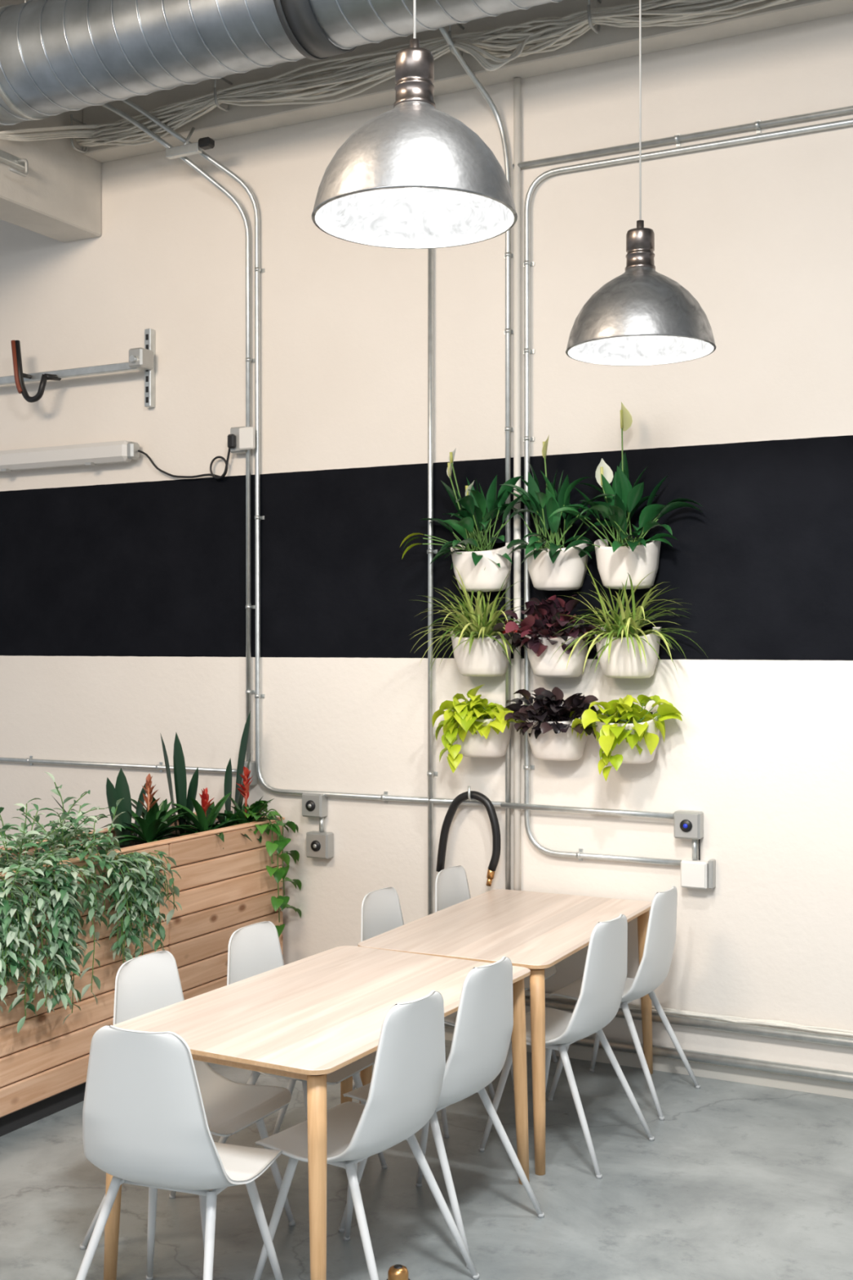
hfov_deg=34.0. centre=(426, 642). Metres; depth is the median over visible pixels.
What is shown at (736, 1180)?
floor
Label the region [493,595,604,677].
pot
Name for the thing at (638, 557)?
potted plant
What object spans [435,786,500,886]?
hose
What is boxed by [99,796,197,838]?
bromeliad
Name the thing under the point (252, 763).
outlet box
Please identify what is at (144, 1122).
dining chair
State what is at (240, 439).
wall socket
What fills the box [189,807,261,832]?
bromeliad
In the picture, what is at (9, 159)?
bracket
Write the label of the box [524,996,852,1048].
conduit
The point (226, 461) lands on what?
power cord
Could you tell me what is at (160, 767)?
conduit
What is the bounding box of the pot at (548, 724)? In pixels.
[503,686,598,760]
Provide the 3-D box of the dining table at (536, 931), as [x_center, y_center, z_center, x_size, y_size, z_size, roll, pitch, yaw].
[0.365,1.500,5.648,0.770,0.741,1.340,0,0,26]
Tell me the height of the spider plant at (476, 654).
0.522 m
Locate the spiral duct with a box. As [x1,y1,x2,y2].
[0,0,562,126]
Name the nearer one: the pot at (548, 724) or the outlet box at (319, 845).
the pot at (548, 724)
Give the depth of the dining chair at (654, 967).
5.66 m
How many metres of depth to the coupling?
4.04 m
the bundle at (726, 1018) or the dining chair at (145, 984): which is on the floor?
the dining chair at (145, 984)
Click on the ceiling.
(2, 2)
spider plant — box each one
[410,563,527,676]
[550,562,706,678]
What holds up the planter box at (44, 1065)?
on the floor
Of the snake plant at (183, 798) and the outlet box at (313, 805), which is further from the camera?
the outlet box at (313, 805)
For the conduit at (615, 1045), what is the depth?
5.89 m
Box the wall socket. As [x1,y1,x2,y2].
[227,426,254,454]
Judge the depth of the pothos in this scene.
6.80 m
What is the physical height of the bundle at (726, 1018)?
0.031 m
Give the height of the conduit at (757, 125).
0.054 m
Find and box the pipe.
[513,77,520,890]
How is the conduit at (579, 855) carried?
attached to the wall
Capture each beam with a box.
[0,109,101,242]
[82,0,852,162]
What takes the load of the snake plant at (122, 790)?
in the planter box at (44, 1065)
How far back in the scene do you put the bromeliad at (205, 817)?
6.62 m
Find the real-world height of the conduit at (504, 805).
0.031 m
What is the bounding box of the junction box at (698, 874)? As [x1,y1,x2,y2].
[680,858,715,888]
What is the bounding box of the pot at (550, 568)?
[501,435,615,591]
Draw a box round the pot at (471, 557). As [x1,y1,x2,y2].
[400,448,542,591]
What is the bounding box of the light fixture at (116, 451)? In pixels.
[0,440,138,472]
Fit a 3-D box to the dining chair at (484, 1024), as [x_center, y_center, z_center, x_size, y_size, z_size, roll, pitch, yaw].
[0.043,1.438,4.496,0.518,0.865,0.465,0,0,33]
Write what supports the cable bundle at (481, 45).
attached to the cables at (611, 43)
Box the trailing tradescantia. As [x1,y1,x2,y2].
[0,771,182,1033]
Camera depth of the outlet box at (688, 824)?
5.99 m
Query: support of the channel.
attached to the wall
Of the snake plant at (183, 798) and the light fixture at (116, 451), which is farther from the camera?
the light fixture at (116, 451)
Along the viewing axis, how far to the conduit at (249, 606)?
7.06 m
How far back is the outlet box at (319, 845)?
6.83 m
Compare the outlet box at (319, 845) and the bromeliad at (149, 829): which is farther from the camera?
the outlet box at (319, 845)
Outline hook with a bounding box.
[10,340,61,402]
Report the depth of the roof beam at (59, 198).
7.23 m
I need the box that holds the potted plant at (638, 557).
[549,401,702,589]
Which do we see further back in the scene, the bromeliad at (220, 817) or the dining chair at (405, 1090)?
the bromeliad at (220, 817)
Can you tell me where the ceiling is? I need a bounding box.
[0,0,28,7]
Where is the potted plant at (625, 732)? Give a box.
[569,694,683,781]
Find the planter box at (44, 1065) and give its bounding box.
[0,812,284,1136]
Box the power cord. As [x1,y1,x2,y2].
[137,448,230,479]
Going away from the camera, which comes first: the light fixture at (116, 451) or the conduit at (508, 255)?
the conduit at (508, 255)
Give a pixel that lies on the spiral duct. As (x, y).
(57, 57)
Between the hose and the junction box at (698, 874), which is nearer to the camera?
the junction box at (698, 874)
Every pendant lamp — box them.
[311,0,517,248]
[565,0,716,365]
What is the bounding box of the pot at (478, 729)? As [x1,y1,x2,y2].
[431,684,525,773]
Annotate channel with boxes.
[0,328,155,408]
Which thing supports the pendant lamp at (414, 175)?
hanging from the ceiling
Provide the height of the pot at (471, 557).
0.660 m
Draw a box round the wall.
[0,12,852,1072]
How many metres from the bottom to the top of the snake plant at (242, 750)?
0.595 m
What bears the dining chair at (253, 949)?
on the floor
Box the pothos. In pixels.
[226,800,301,937]
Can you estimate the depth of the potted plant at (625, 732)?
5.99 m
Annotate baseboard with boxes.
[444,1026,852,1098]
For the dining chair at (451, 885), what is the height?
0.865 m
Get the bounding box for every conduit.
[0,755,236,773]
[101,102,255,761]
[120,98,504,807]
[426,248,437,915]
[439,26,513,889]
[444,1022,852,1084]
[501,802,674,818]
[512,105,852,168]
[523,118,852,866]
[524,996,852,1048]
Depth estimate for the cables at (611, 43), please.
6.40 m
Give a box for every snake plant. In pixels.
[53,768,146,845]
[160,732,198,834]
[223,711,251,813]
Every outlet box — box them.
[241,760,257,786]
[302,792,327,831]
[306,831,333,858]
[674,809,703,860]
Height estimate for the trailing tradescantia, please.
0.946 m
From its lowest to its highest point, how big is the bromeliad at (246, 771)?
0.373 m
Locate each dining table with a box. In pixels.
[103,945,530,1279]
[357,888,653,1175]
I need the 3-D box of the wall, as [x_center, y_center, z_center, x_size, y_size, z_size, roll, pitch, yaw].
[0.964,-0.605,6.251,12.000,4.950,0.200,0,0,27]
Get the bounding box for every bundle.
[0,0,795,153]
[524,990,852,1036]
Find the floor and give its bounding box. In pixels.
[0,1040,852,1279]
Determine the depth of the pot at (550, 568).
6.16 m
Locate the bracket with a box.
[0,149,28,177]
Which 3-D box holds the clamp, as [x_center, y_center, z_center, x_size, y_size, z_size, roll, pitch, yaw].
[-1.161,-2.512,6.966,0.283,0.164,0.115,0,0,32]
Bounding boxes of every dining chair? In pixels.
[75,1025,283,1279]
[80,950,295,1279]
[217,920,387,1168]
[253,990,479,1279]
[338,956,544,1269]
[352,887,495,1137]
[435,865,557,1090]
[479,914,654,1179]
[547,885,700,1120]
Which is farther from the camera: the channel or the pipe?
the channel
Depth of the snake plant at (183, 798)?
6.74 m
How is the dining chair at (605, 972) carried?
on the floor
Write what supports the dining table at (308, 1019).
on the floor
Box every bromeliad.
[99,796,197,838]
[109,773,188,845]
[170,786,252,848]
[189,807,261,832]
[213,766,282,843]
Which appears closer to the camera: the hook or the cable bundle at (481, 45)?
the cable bundle at (481, 45)
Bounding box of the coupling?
[386,1264,409,1279]
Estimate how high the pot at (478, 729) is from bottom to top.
0.401 m
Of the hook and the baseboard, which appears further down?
the baseboard
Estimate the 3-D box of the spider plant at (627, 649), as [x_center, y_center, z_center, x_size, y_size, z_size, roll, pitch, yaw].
[0.799,-0.107,5.962,0.716,0.527,0.394,0,0,27]
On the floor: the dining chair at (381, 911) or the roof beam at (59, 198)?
the dining chair at (381, 911)
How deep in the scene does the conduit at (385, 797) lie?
7.03 m
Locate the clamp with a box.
[165,127,214,159]
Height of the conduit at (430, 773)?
4.170 m
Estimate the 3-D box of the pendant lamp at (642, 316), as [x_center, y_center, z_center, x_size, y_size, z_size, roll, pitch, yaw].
[0.723,-2.032,4.722,0.504,2.094,0.504,0,0,27]

